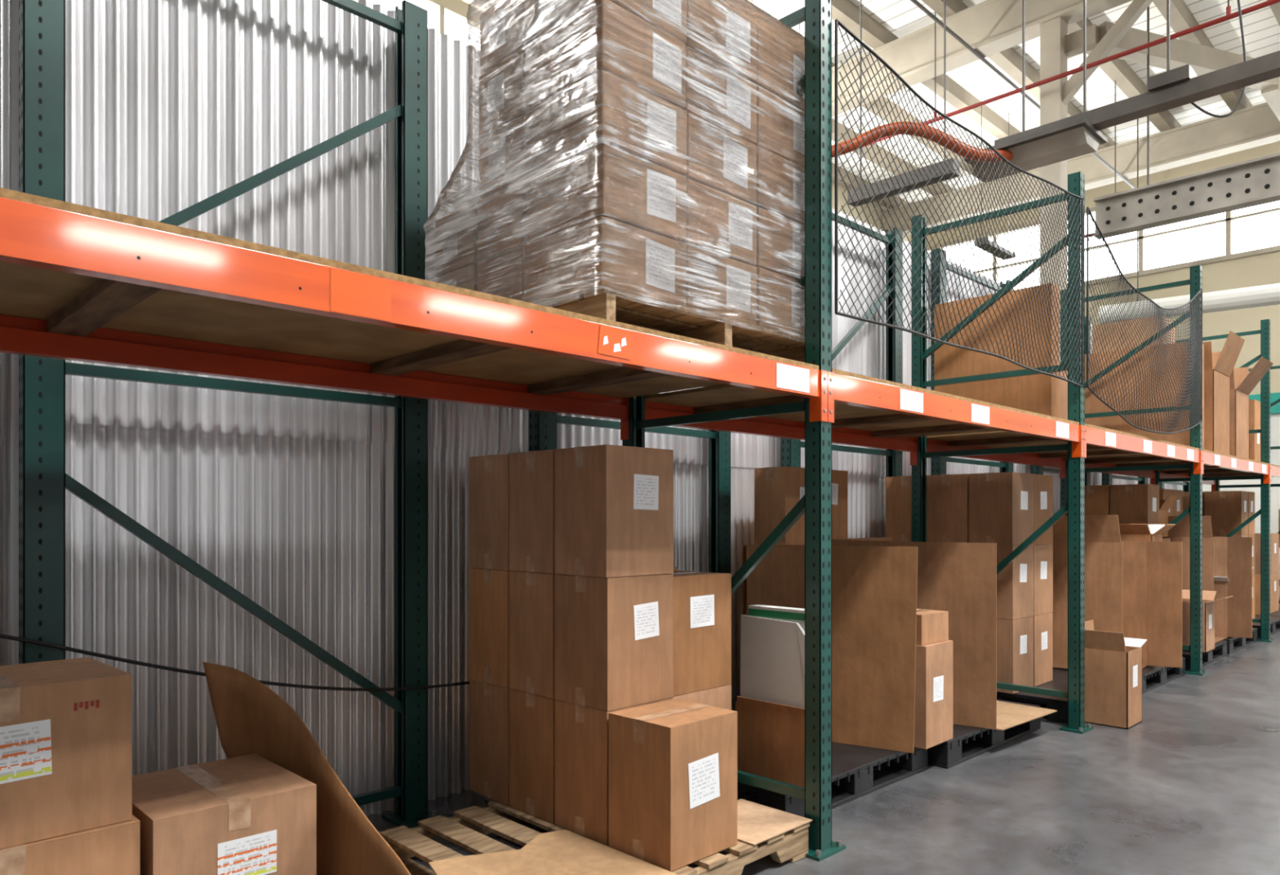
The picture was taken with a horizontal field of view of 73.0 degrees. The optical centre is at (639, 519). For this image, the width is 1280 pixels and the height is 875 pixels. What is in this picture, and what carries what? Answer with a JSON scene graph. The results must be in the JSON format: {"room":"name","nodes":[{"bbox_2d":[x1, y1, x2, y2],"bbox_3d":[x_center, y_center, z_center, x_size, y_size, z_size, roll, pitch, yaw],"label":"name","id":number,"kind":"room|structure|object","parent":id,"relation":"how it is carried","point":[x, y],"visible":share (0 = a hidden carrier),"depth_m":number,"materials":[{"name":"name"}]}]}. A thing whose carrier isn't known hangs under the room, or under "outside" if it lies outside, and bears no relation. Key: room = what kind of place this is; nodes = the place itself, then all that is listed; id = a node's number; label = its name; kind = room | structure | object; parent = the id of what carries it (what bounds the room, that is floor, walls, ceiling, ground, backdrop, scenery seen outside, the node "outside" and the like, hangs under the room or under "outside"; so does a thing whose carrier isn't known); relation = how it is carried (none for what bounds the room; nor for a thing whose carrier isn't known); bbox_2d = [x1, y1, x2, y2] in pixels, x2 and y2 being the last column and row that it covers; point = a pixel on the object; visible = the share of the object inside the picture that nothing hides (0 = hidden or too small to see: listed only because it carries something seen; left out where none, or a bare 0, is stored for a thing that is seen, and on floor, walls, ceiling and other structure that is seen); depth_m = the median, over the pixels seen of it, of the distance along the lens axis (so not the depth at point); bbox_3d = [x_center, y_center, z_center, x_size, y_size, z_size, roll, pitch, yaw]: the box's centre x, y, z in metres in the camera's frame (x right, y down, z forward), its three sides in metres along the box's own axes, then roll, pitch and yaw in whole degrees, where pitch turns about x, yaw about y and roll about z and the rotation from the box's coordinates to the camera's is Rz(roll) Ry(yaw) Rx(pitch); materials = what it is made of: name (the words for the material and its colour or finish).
{"room":"warehouse","nodes":[
{"label":"warehouse","id":0,"kind":"room"},
{"bbox_2d":[0,0,1182,817],"bbox_3d":[2.059,-0.468,6.833,17.500,3.450,0.083,0,0,-44],"label":"wall","id":1,"kind":"structure","parent":0,"point":[171,105],"depth_m":3.37,"materials":[{"name":"metal"}]},
{"bbox_2d":[416,0,911,243],"bbox_3d":[-1.644,-2.543,11.121,21.200,7.600,0.200,0,0,-44],"label":"wall","id":2,"kind":"structure","parent":0,"point":[456,9],"depth_m":16.22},
{"bbox_2d":[368,0,479,50],"bbox_3d":[-0.601,-5.348,12.057,10.100,1.490,0.160,0,0,-44],"label":"window","id":3,"kind":"structure","parent":2,"relation":"in","point":[445,24],"depth_m":10.30,"materials":[{"name":"white"}]},
{"bbox_2d":[367,597,1279,874],"bbox_3d":[3.948,1.307,5.260,21.000,0.100,16.000,0,0,-44],"label":"floor","id":4,"kind":"structure","parent":0,"point":[1192,788],"depth_m":3.82,"materials":[{"name":"concrete"}]},
{"bbox_2d":[202,662,411,874],"bbox_3d":[-0.914,0.856,2.539,1.198,0.779,0.181,0,0,38],"label":"cardboard panel","id":5,"kind":"object","parent":4,"relation":"on","point":[251,717],"visible":0.67,"depth_m":2.78,"materials":[{"name":"cardboard"}]},
{"bbox_2d":[378,800,809,874],"bbox_3d":[-0.155,1.193,3.177,1.200,0.128,1.032,0,0,-44],"label":"wooden pallet","id":6,"kind":"object","parent":4,"relation":"on","point":[515,825],"visible":0.4,"depth_m":3.10,"materials":[{"name":"brown wood"}]},
{"bbox_2d":[469,679,510,804],"bbox_3d":[-0.495,0.895,3.617,0.337,0.461,0.270,0,0,-44],"label":"cardboard box","id":7,"kind":"object","parent":6,"relation":"on","point":[489,704],"visible":0.42,"depth_m":3.49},
{"bbox_2d":[469,568,511,688],"bbox_3d":[-0.495,0.433,3.617,0.337,0.461,0.270,0,0,-44],"label":"cardboard box","id":8,"kind":"object","parent":7,"relation":"on","point":[489,588],"visible":0.51,"depth_m":3.49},
{"bbox_2d":[469,453,509,570],"bbox_3d":[-0.495,-0.029,3.617,0.337,0.461,0.270,0,0,-45],"label":"cardboard box","id":9,"kind":"object","parent":8,"relation":"on","point":[489,475],"visible":0.46,"depth_m":3.49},
{"bbox_2d":[509,688,555,823],"bbox_3d":[-0.298,0.895,3.415,0.337,0.461,0.275,0,0,-44],"label":"cardboard box","id":10,"kind":"object","parent":6,"relation":"on","point":[531,716],"visible":0.45,"depth_m":3.29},
{"bbox_2d":[509,570,559,698],"bbox_3d":[-0.298,0.433,3.415,0.337,0.461,0.275,0,0,-44],"label":"cardboard box","id":11,"kind":"object","parent":10,"relation":"on","point":[531,594],"visible":0.44,"depth_m":3.29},
{"bbox_2d":[509,449,555,573],"bbox_3d":[-0.298,-0.029,3.415,0.337,0.461,0.275,0,0,-44],"label":"cardboard box","id":12,"kind":"object","parent":11,"relation":"on","point":[531,473],"visible":0.36,"depth_m":3.29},
{"bbox_2d":[428,829,678,874],"bbox_3d":[-0.327,1.121,2.687,0.690,0.005,0.700,0,0,-44],"label":"cardboard sheet","id":13,"kind":"object","parent":6,"relation":"on","point":[560,852],"visible":1,"depth_m":2.83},
{"bbox_2d":[555,697,673,844],"bbox_3d":[-0.095,0.895,3.208,0.337,0.461,0.285,0,0,-45],"label":"cardboard box","id":14,"kind":"object","parent":6,"relation":"on","point":[581,732],"visible":0.57,"depth_m":3.08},
{"bbox_2d":[555,573,673,711],"bbox_3d":[-0.095,0.433,3.208,0.286,0.461,0.337,0,0,45],"label":"cardboard box","id":15,"kind":"object","parent":14,"relation":"on","point":[614,636],"visible":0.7,"depth_m":3.10,"materials":[{"name":"cardboard"}]},
{"bbox_2d":[555,444,673,577],"bbox_3d":[-0.095,-0.029,3.208,0.337,0.461,0.286,0,0,-44],"label":"cardboard box","id":16,"kind":"object","parent":15,"relation":"on","point":[614,504],"visible":1,"depth_m":3.10,"materials":[{"name":"cardboard"}]},
{"bbox_2d":[608,698,737,871],"bbox_3d":[0.115,0.895,2.986,0.337,0.461,0.296,0,0,-44],"label":"cardboard box","id":17,"kind":"object","parent":6,"relation":"on","point":[673,763],"visible":1,"depth_m":2.88,"materials":[{"name":"cardboard"}]},
{"bbox_2d":[671,684,731,710],"bbox_3d":[0.146,0.895,3.465,0.342,0.461,0.285,0,0,-44],"label":"cardboard box","id":18,"kind":"object","parent":6,"relation":"on","point":[719,696],"visible":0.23,"depth_m":3.40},
{"bbox_2d":[672,570,731,696],"bbox_3d":[0.147,0.441,3.465,0.342,0.446,0.286,0,0,-44],"label":"cardboard box","id":19,"kind":"object","parent":18,"relation":"on","point":[702,600],"visible":0.59,"depth_m":3.36,"materials":[{"name":"cardboard"}]},
{"bbox_2d":[737,799,812,845],"bbox_3d":[0.400,1.125,3.231,0.350,0.004,0.340,0,0,-44],"label":"cardboard sheet","id":20,"kind":"object","parent":6,"relation":"on","point":[757,823],"visible":0.71,"depth_m":3.21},
{"bbox_2d":[0,0,1279,862],"bbox_3d":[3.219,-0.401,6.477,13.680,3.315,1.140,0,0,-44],"label":"rack","id":21,"kind":"object","parent":4,"relation":"on","point":[78,282],"visible":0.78,"depth_m":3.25,"materials":[{"name":"metal"}]},
{"bbox_2d":[0,634,469,691],"bbox_3d":[-1.058,0.409,3.441,3.902,0.616,0.012,0,0,-44],"label":"cable","id":22,"kind":"object","parent":21,"relation":"attached to","point":[2,636],"visible":0.67,"depth_m":2.95,"materials":[{"name":"black rubber"}]},
{"bbox_2d":[423,0,804,395],"bbox_3d":[-0.042,-1.228,3.372,1.221,1.307,1.038,0,0,-44],"label":"load","id":23,"kind":"object","parent":21,"relation":"on","point":[642,164],"visible":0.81,"depth_m":2.92,"materials":[{"name":"brown cardboard"}]},
{"bbox_2d":[834,18,1083,387],"bbox_3d":[1.692,-1.338,4.184,2.622,1.122,0.080,0,0,-44],"label":"safety net","id":24,"kind":"object","parent":21,"relation":"attached to","point":[837,23],"visible":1,"depth_m":3.91,"materials":[{"name":"black fabric"}]},
{"bbox_2d":[933,283,1059,417],"bbox_3d":[2.341,-1.024,5.716,0.135,0.897,0.775,0,0,-44],"label":"cardboard box","id":25,"kind":"object","parent":21,"relation":"on","point":[1039,393],"visible":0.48,"depth_m":5.61,"materials":[{"name":"cardboard"}]},
{"bbox_2d":[1059,370,1067,419],"bbox_3d":[2.886,-0.834,6.417,0.497,0.518,0.535,0,0,-44],"label":"cardboard box","id":26,"kind":"object","parent":21,"relation":"on","point":[1063,384],"visible":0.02,"depth_m":6.17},
{"bbox_2d":[1086,206,1202,434],"bbox_3d":[3.639,-1.238,6.055,2.622,1.261,0.125,0,0,-44],"label":"safety net","id":27,"kind":"object","parent":21,"relation":"attached to","point":[1194,338],"visible":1,"depth_m":5.79,"materials":[{"name":"black fabric"}]},
{"bbox_2d":[1084,341,1204,448],"bbox_3d":[4.367,-1.028,7.585,0.245,0.907,0.935,0,0,-44],"label":"cardboard box","id":28,"kind":"object","parent":21,"relation":"on","point":[1092,404],"visible":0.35,"depth_m":7.47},
{"bbox_2d":[1202,330,1244,454],"bbox_3d":[5.160,-1.124,8.246,0.753,1.098,0.924,0,0,-44],"label":"open cardboard box","id":29,"kind":"object","parent":21,"relation":"on","point":[1219,366],"visible":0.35,"depth_m":7.85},
{"bbox_2d":[1229,356,1273,458],"bbox_3d":[5.685,-1.058,8.689,0.685,0.965,1.025,0,0,-44],"label":"open cardboard box","id":30,"kind":"object","parent":21,"relation":"on","point":[1242,383],"visible":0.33,"depth_m":8.37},
{"bbox_2d":[1248,399,1260,461],"bbox_3d":[6.507,-0.924,9.579,0.491,0.699,0.590,0,0,-44],"label":"cardboard box","id":31,"kind":"object","parent":21,"relation":"on","point":[1254,405],"visible":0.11,"depth_m":9.23,"materials":[{"name":"cardboard"}]},
{"bbox_3d":[4.530,-1.029,7.954,0.397,0.908,0.635,0,0,-44],"label":"cardboard box","id":32,"kind":"object","parent":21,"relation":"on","visible":0},
{"bbox_2d":[1092,315,1175,353],"bbox_3d":[4.530,-1.641,7.940,0.417,0.304,0.575,0,0,-44],"label":"cardboard box","id":33,"kind":"object","parent":32,"relation":"on","point":[1115,322],"visible":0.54,"depth_m":7.82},
{"bbox_2d":[737,742,927,817],"bbox_3d":[0.742,1.188,4.219,1.200,0.138,0.804,0,0,-44],"label":"pallet","id":34,"kind":"object","parent":4,"relation":"on","point":[854,776],"visible":0.36,"depth_m":3.96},
{"bbox_2d":[734,604,804,787],"bbox_3d":[0.591,0.745,3.647,0.115,0.742,0.410,0,0,-44],"label":"open cardboard box","id":35,"kind":"object","parent":34,"relation":"on","point":[770,707],"visible":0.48,"depth_m":3.62,"materials":[{"name":"brown cardboard"}]},
{"bbox_2d":[745,544,804,615],"bbox_3d":[0.771,0.626,4.461,0.220,0.980,0.400,0,0,-44],"label":"open box","id":36,"kind":"object","parent":34,"relation":"on","point":[778,580],"visible":0.16,"depth_m":4.38,"materials":[{"name":"cardboard"}]},
{"bbox_2d":[742,542,917,753],"bbox_3d":[0.997,0.625,4.444,0.460,0.985,0.900,0,0,-44],"label":"open box","id":37,"kind":"object","parent":34,"relation":"on","point":[874,588],"visible":0.39,"depth_m":4.24,"materials":[{"name":"cardboard"}]},
{"bbox_2d":[914,640,952,749],"bbox_3d":[1.400,0.867,4.389,0.256,0.499,0.297,0,0,45],"label":"cardboard box","id":38,"kind":"object","parent":34,"relation":"on","point":[933,708],"visible":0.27,"depth_m":4.25,"materials":[{"name":"cardboard"}]},
{"bbox_2d":[915,608,948,644],"bbox_3d":[1.396,0.541,4.394,0.257,0.149,0.225,0,0,-41],"label":"cardboard box","id":39,"kind":"object","parent":38,"relation":"on","point":[931,625],"visible":0.52,"depth_m":4.30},
{"bbox_2d":[927,699,1040,768],"bbox_3d":[1.677,1.188,5.078,1.200,0.138,0.864,0,0,-44],"label":"pallet","id":40,"kind":"object","parent":4,"relation":"on","point":[976,741],"visible":0.22,"depth_m":4.62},
{"bbox_2d":[831,537,1057,730],"bbox_3d":[1.754,0.617,5.058,1.020,1.000,0.980,0,0,-44],"label":"open box","id":41,"kind":"object","parent":40,"relation":"on","point":[959,580],"visible":0.41,"depth_m":4.68,"materials":[{"name":"cardboard"}]},
{"bbox_2d":[996,667,1067,723],"bbox_3d":[2.721,1.188,6.085,1.200,0.138,1.004,0,0,-44],"label":"pallet","id":42,"kind":"object","parent":4,"relation":"on","point":[1060,682],"visible":0.07,"depth_m":5.52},
{"bbox_2d":[996,616,1033,693],"bbox_3d":[2.398,0.880,5.743,0.331,0.472,0.290,0,0,-45],"label":"cardboard box","id":43,"kind":"object","parent":42,"relation":"on","point":[1015,637],"visible":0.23,"depth_m":5.58,"materials":[{"name":"cardboard"}]},
{"bbox_2d":[996,545,1033,619],"bbox_3d":[2.398,0.407,5.743,0.331,0.472,0.290,0,0,-44],"label":"cardboard box","id":44,"kind":"object","parent":43,"relation":"on","point":[1015,583],"visible":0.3,"depth_m":5.59,"materials":[{"name":"cardboard"}]},
{"bbox_2d":[968,471,1033,546],"bbox_3d":[2.398,-0.066,5.743,0.331,0.472,0.290,0,0,-44],"label":"cardboard box","id":45,"kind":"object","parent":44,"relation":"on","point":[1001,504],"visible":0.95,"depth_m":5.63,"materials":[{"name":"cardboard"}]},
{"bbox_2d":[1033,612,1053,686],"bbox_3d":[2.641,0.880,5.981,0.331,0.472,0.290,0,0,-45],"label":"cardboard box","id":46,"kind":"object","parent":42,"relation":"on","point":[1043,623],"visible":0.27,"depth_m":5.87,"materials":[{"name":"cardboard"}]},
{"bbox_2d":[1031,543,1053,615],"bbox_3d":[2.641,0.407,5.981,0.331,0.472,0.290,0,0,-44],"label":"cardboard box","id":47,"kind":"object","parent":46,"relation":"on","point":[1042,553],"visible":0.21,"depth_m":5.87,"materials":[{"name":"cardboard"}]},
{"bbox_2d":[1033,474,1053,544],"bbox_3d":[2.641,-0.066,5.981,0.331,0.472,0.290,0,0,-44],"label":"cardboard box","id":48,"kind":"object","parent":47,"relation":"on","point":[1042,484],"visible":0.23,"depth_m":5.87,"materials":[{"name":"cardboard"}]},
{"bbox_3d":[2.185,0.880,5.962,0.331,0.472,0.299,0,0,-44],"label":"cardboard box","id":49,"kind":"object","parent":42,"relation":"on","visible":0},
{"bbox_3d":[2.185,0.407,5.962,0.331,0.472,0.299,0,0,-44],"label":"cardboard box","id":50,"kind":"object","parent":49,"relation":"on","visible":0},
{"bbox_2d":[926,473,968,542],"bbox_3d":[2.184,-0.066,5.962,0.331,0.472,0.299,0,0,-44],"label":"cardboard box","id":51,"kind":"object","parent":50,"relation":"on","point":[947,495],"visible":0.7,"depth_m":5.83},
{"bbox_3d":[1.971,0.880,6.180,0.289,0.472,0.331,0,0,45],"label":"cardboard box","id":52,"kind":"object","parent":42,"relation":"on","visible":0},
{"bbox_3d":[1.971,0.407,6.180,0.331,0.472,0.289,0,0,-44],"label":"cardboard box","id":53,"kind":"object","parent":52,"relation":"on","visible":0},
{"bbox_2d":[885,475,911,541],"bbox_3d":[1.971,-0.066,6.180,0.331,0.472,0.289,0,0,-44],"label":"cardboard box","id":54,"kind":"object","parent":53,"relation":"on","point":[898,489],"visible":0.51,"depth_m":6.09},
{"bbox_2d":[1084,619,1146,728],"bbox_3d":[2.962,0.951,5.415,0.469,0.610,0.285,0,0,-44],"label":"open cardboard box","id":55,"kind":"object","parent":4,"relation":"on","point":[1113,660],"visible":0.81,"depth_m":5.26,"materials":[{"name":"brown cardboard"}]},
{"bbox_2d":[1142,657,1185,693],"bbox_3d":[3.636,1.188,6.938,1.200,0.138,1.004,0,0,-44],"label":"pallet","id":56,"kind":"object","parent":4,"relation":"on","point":[1153,677],"visible":0.28,"depth_m":6.55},
{"bbox_2d":[1053,515,1182,669],"bbox_3d":[3.397,0.544,6.541,0.607,1.144,1.097,0,0,-44],"label":"open box","id":57,"kind":"object","parent":56,"relation":"on","point":[1133,588],"visible":0.48,"depth_m":6.42,"materials":[{"name":"cardboard"}]},
{"bbox_3d":[3.881,0.901,6.773,0.297,0.429,0.337,0,0,-45],"label":"cardboard box","id":58,"kind":"object","parent":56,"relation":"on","visible":0},
{"bbox_3d":[3.881,0.471,6.773,0.297,0.429,0.337,0,0,-44],"label":"cardboard box","id":59,"kind":"object","parent":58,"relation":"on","visible":0},
{"bbox_2d":[1119,524,1175,541],"bbox_3d":[3.938,0.145,6.763,0.457,0.218,0.395,0,0,-44],"label":"open cardboard box","id":60,"kind":"object","parent":59,"relation":"on","point":[1128,532],"visible":0.46,"depth_m":6.65,"materials":[{"name":"brown cardboard"}]},
{"bbox_2d":[1182,640,1226,671],"bbox_3d":[4.637,1.188,7.916,1.200,0.138,1.004,0,0,-44],"label":"pallet","id":61,"kind":"object","parent":4,"relation":"on","point":[1220,651],"visible":0.18,"depth_m":7.61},
{"bbox_2d":[1182,589,1232,653],"bbox_3d":[4.813,0.871,7.425,0.424,0.490,0.433,0,0,-44],"label":"open cardboard box","id":62,"kind":"object","parent":61,"relation":"on","point":[1208,602],"visible":0.56,"depth_m":7.32,"materials":[{"name":"cardboard"}]},
{"bbox_2d":[1165,515,1252,643],"bbox_3d":[5.086,0.542,8.139,0.556,1.148,1.043,0,0,-44],"label":"open box","id":63,"kind":"object","parent":61,"relation":"on","point":[1231,557],"visible":0.32,"depth_m":7.99,"materials":[{"name":"cardboard"}]},
{"bbox_3d":[4.360,0.880,7.627,0.331,0.472,0.301,0,0,-45],"label":"cardboard box","id":64,"kind":"object","parent":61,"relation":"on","visible":0},
{"bbox_3d":[4.360,0.407,7.627,0.331,0.472,0.300,0,0,-44],"label":"cardboard box","id":65,"kind":"object","parent":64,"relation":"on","visible":0},
{"bbox_2d":[1110,484,1159,524],"bbox_3d":[4.361,-0.066,7.627,0.331,0.472,0.300,0,0,-44],"label":"cardboard box","id":66,"kind":"object","parent":65,"relation":"on","point":[1133,504],"visible":0.84,"depth_m":7.51,"materials":[{"name":"cardboard"}]},
{"bbox_3d":[4.143,0.880,7.849,0.331,0.472,0.299,0,0,-44],"label":"cardboard box","id":67,"kind":"object","parent":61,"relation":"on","visible":0},
{"bbox_3d":[4.143,0.407,7.849,0.331,0.472,0.299,0,0,-44],"label":"cardboard box","id":68,"kind":"object","parent":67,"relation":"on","visible":0},
{"bbox_2d":[1084,484,1110,515],"bbox_3d":[4.143,-0.066,7.849,0.331,0.472,0.299,0,0,-44],"label":"cardboard box","id":69,"kind":"object","parent":68,"relation":"on","point":[1097,498],"visible":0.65,"depth_m":7.69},
{"bbox_3d":[4.604,0.880,7.865,0.301,0.472,0.331,0,0,45],"label":"cardboard box","id":70,"kind":"object","parent":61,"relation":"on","visible":0},
{"bbox_2d":[1162,537,1170,542],"bbox_3d":[4.604,0.407,7.865,0.331,0.472,0.300,0,0,-44],"label":"cardboard box","id":71,"kind":"object","parent":70,"relation":"on","point":[1163,539],"visible":0.09,"depth_m":7.80,"materials":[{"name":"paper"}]},
{"bbox_2d":[1159,494,1177,537],"bbox_3d":[4.650,-0.025,7.862,0.493,0.382,0.359,0,0,-44],"label":"open cardboard box","id":72,"kind":"object","parent":71,"relation":"on","point":[1164,504],"visible":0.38,"depth_m":7.78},
{"bbox_2d":[1223,627,1257,653],"bbox_3d":[5.566,1.188,8.825,1.200,0.138,1.004,0,0,-44],"label":"pallet","id":73,"kind":"object","parent":4,"relation":"on","point":[1234,644],"visible":0.18,"depth_m":8.43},
{"bbox_2d":[1252,614,1279,638],"bbox_3d":[6.603,1.188,9.839,1.200,0.138,1.004,0,0,-44],"label":"pallet","id":74,"kind":"object","parent":4,"relation":"on","point":[1274,620],"visible":0.16,"depth_m":9.50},
{"bbox_3d":[6.382,0.880,9.422,0.331,0.472,0.341,0,0,-44],"label":"cardboard box","id":75,"kind":"object","parent":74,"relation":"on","visible":0},
{"bbox_2d":[1212,534,1248,537],"bbox_3d":[6.382,0.407,9.422,0.331,0.472,0.340,0,0,-45],"label":"cardboard box","id":76,"kind":"object","parent":75,"relation":"on","point":[1213,535],"visible":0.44,"depth_m":9.31,"materials":[{"name":"cardboard"}]},
{"bbox_2d":[1204,490,1248,535],"bbox_3d":[6.382,-0.066,9.422,0.340,0.472,0.331,0,0,45],"label":"cardboard box","id":77,"kind":"object","parent":76,"relation":"on","point":[1227,510],"visible":0.97,"depth_m":9.30,"materials":[{"name":"cardboard"}]},
{"bbox_2d":[1256,607,1279,616],"bbox_3d":[7.497,1.188,10.713,1.200,0.138,1.004,0,0,-44],"label":"pallet","id":78,"kind":"object","parent":4,"relation":"on","point":[1277,613],"visible":0.02,"depth_m":10.18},
{"bbox_2d":[1254,573,1271,614],"bbox_3d":[7.275,0.880,10.296,0.391,0.472,0.340,0,0,-44],"label":"cardboard box","id":79,"kind":"object","parent":78,"relation":"on","point":[1257,577],"visible":0.06,"depth_m":10.10,"materials":[{"name":"cardboard"}]},
{"bbox_2d":[1254,533,1272,574],"bbox_3d":[7.275,0.407,10.296,0.391,0.472,0.340,0,0,-44],"label":"cardboard box","id":80,"kind":"object","parent":79,"relation":"on","point":[1257,536],"visible":0.34,"depth_m":10.10,"materials":[{"name":"cardboard"}]},
{"bbox_2d":[1271,572,1279,613],"bbox_3d":[7.561,0.880,10.575,0.391,0.472,0.340,0,0,-44],"label":"cardboard box","id":81,"kind":"object","parent":78,"relation":"on","point":[1275,576],"visible":0.16,"depth_m":10.45,"materials":[{"name":"cardboard"}]},
{"bbox_3d":[0.895,0.997,5.149,0.317,0.519,0.245,0,0,-44],"label":"cardboard box","id":82,"kind":"object","parent":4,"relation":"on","visible":0},
{"bbox_3d":[0.888,0.466,5.156,0.225,0.539,0.317,0,0,45],"label":"cardboard box","id":83,"kind":"object","parent":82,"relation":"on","visible":0},
{"bbox_2d":[754,466,804,545],"bbox_3d":[0.868,-0.053,5.148,0.317,0.499,0.226,0,0,-44],"label":"cardboard box","id":84,"kind":"object","parent":83,"relation":"on","point":[777,490],"visible":0.74,"depth_m":5.04,"materials":[{"name":"cardboard"}]},
{"bbox_3d":[1.110,0.997,5.387,0.317,0.519,0.225,0,0,-44],"label":"cardboard box","id":85,"kind":"object","parent":4,"relation":"on","visible":0},
{"bbox_3d":[1.110,0.466,5.387,0.317,0.539,0.225,0,0,-44],"label":"cardboard box","id":86,"kind":"object","parent":85,"relation":"on","visible":0},
{"bbox_2d":[831,470,848,538],"bbox_3d":[1.111,-0.053,5.386,0.317,0.499,0.226,0,0,-45],"label":"cardboard box","id":87,"kind":"object","parent":86,"relation":"on","point":[839,477],"visible":0.3,"depth_m":5.35,"materials":[{"name":"cardboard"}]},
{"bbox_3d":[-1.594,1.193,2.274,1.300,0.128,0.632,0,0,-44],"label":"wooden pallet","id":88,"kind":"object","parent":4,"relation":"on","visible":0},
{"bbox_2d":[0,814,140,874],"bbox_3d":[-1.639,0.954,2.202,0.550,0.344,0.417,0,0,-44],"label":"cardboard box","id":89,"kind":"object","parent":88,"relation":"on","point":[114,849],"visible":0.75,"depth_m":2.16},
{"bbox_2d":[0,657,132,848],"bbox_3d":[-1.653,0.592,2.195,0.408,0.379,0.540,0,0,44],"label":"cardboard box","id":90,"kind":"object","parent":89,"relation":"on","point":[66,725],"visible":1,"depth_m":2.15,"materials":[{"name":"brown"}]},
{"bbox_2d":[132,753,316,874],"bbox_3d":[-1.276,0.954,2.570,0.435,0.344,0.478,0,0,-44],"label":"cardboard box","id":91,"kind":"object","parent":88,"relation":"on","point":[250,814],"visible":0.9,"depth_m":2.45,"materials":[{"name":"cardboard"}]},
{"bbox_2d":[461,0,1279,208],"bbox_3d":[3.878,-6.233,5.331,20.900,0.216,15.360,0,0,-44],"label":"roof","id":92,"kind":"structure","parent":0,"point":[874,34],"depth_m":12.35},
{"bbox_2d":[910,0,1136,188],"bbox_3d":[2.764,-5.583,6.829,19.500,0.040,3.340,0,0,-44],"label":"conduit","id":93,"kind":"object","parent":92,"relation":"attached to","point":[916,2],"visible":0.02,"depth_m":10.55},
{"bbox_2d":[831,0,1133,116],"bbox_3d":[6.576,-5.863,7.864,0.280,0.520,15.850,0,0,-44],"label":"girder","id":94,"kind":"object","parent":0,"point":[990,27],"depth_m":10.52,"materials":[{"name":"metal"}]},
{"bbox_2d":[747,0,1279,203],"bbox_3d":[3.950,-6.393,5.401,21.200,0.100,16.200,0,0,-44],"label":"skylight","id":95,"kind":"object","parent":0,"point":[1261,28],"depth_m":12.33,"materials":[{"name":"glass"}]},
{"bbox_2d":[847,0,959,206],"bbox_3d":[2.276,-4.603,7.541,0.120,3.480,1.000,0,0,-44],"label":"ceiling light fixture","id":96,"kind":"object","parent":95,"relation":"hanging from","point":[864,190],"depth_m":7.47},
{"bbox_2d":[974,88,1015,260],"bbox_3d":[5.379,-5.193,13.093,1.000,2.300,0.200,0,0,-44],"label":"uplight","id":97,"kind":"object","parent":95,"relation":"hanging from","point":[1003,254],"visible":0.65,"depth_m":12.97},
{"bbox_2d":[862,0,1279,147],"bbox_3d":[6.169,-5.582,7.851,0.048,1.523,14.600,0,0,-44],"label":"pipe","id":98,"kind":"object","parent":95,"relation":"hanging from","point":[1228,15],"visible":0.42,"depth_m":9.15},
{"bbox_2d":[994,0,1279,145],"bbox_3d":[5.125,-4.623,4.628,0.200,3.440,6.450,0,0,-44],"label":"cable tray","id":99,"kind":"object","parent":95,"relation":"hanging from","point":[1179,86],"visible":0.9,"depth_m":6.04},
{"bbox_2d":[831,121,1013,162],"bbox_3d":[1.978,-2.791,6.523,1.939,0.384,0.199,0,0,-11],"label":"air hose","id":100,"kind":"object","parent":99,"relation":"hanging from","point":[1007,154],"visible":0.62,"depth_m":6.48,"materials":[{"name":"plastic"}]},
{"bbox_2d":[963,117,1106,182],"bbox_3d":[3.063,-2.830,6.737,0.480,0.135,0.910,0,0,-44],"label":"ceiling light fixture","id":101,"kind":"object","parent":99,"relation":"attached to","point":[1077,138],"visible":0.86,"depth_m":6.54,"materials":[{"name":"grey paint"}]},
{"bbox_2d":[1093,5,1279,239],"bbox_3d":[8.040,-4.838,7.547,0.190,3.010,7.550,0,0,-44],"label":"beam","id":102,"kind":"structure","parent":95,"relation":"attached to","point":[1254,182],"depth_m":9.55,"materials":[{"name":"metal"}]},
{"bbox_2d":[1097,119,1279,324],"bbox_3d":[10.327,-4.475,9.749,0.280,3.736,9.510,0,0,-44],"label":"duct","id":103,"kind":"object","parent":95,"relation":"hanging from","point":[1264,295],"visible":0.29,"depth_m":12.02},
{"bbox_2d":[1190,0,1246,117],"bbox_3d":[4.112,-4.555,6.247,0.462,3.376,0.156,0,0,-1],"label":"hanging cable","id":104,"kind":"object","parent":95,"relation":"hanging from","point":[1194,104],"visible":0.81,"depth_m":6.18,"materials":[{"name":"black rubber"}]},
{"bbox_2d":[880,102,1279,236],"bbox_3d":[10.437,-5.863,11.640,0.280,0.520,15.850,0,0,-44],"label":"girder","id":105,"kind":"object","parent":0,"point":[1255,126],"depth_m":13.90,"materials":[{"name":"metal"}]},
{"bbox_2d":[1040,0,1153,309],"bbox_3d":[4.986,-2.190,9.491,0.440,6.894,1.281,0,0,-44],"label":"column","id":106,"kind":"structure","parent":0,"point":[1055,95],"depth_m":9.69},
{"bbox_2d":[926,141,1279,597],"bbox_3d":[11.527,-2.543,12.671,0.200,7.600,16.000,0,0,-44],"label":"wall","id":107,"kind":"structure","parent":0,"point":[1261,269],"depth_m":14.32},
{"bbox_2d":[926,200,1279,289],"bbox_3d":[11.477,-4.993,12.622,0.140,1.400,16.000,0,0,-44],"label":"window","id":108,"kind":"structure","parent":107,"relation":"in","point":[1255,230],"depth_m":15.03,"materials":[{"name":"white"}]},
{"bbox_2d":[1065,21,1279,121],"bbox_3d":[7.133,-5.518,11.109,5.273,0.609,1.490,0,0,-44],"label":"ceiling beam","id":109,"kind":"structure","parent":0,"point":[1203,60],"depth_m":10.09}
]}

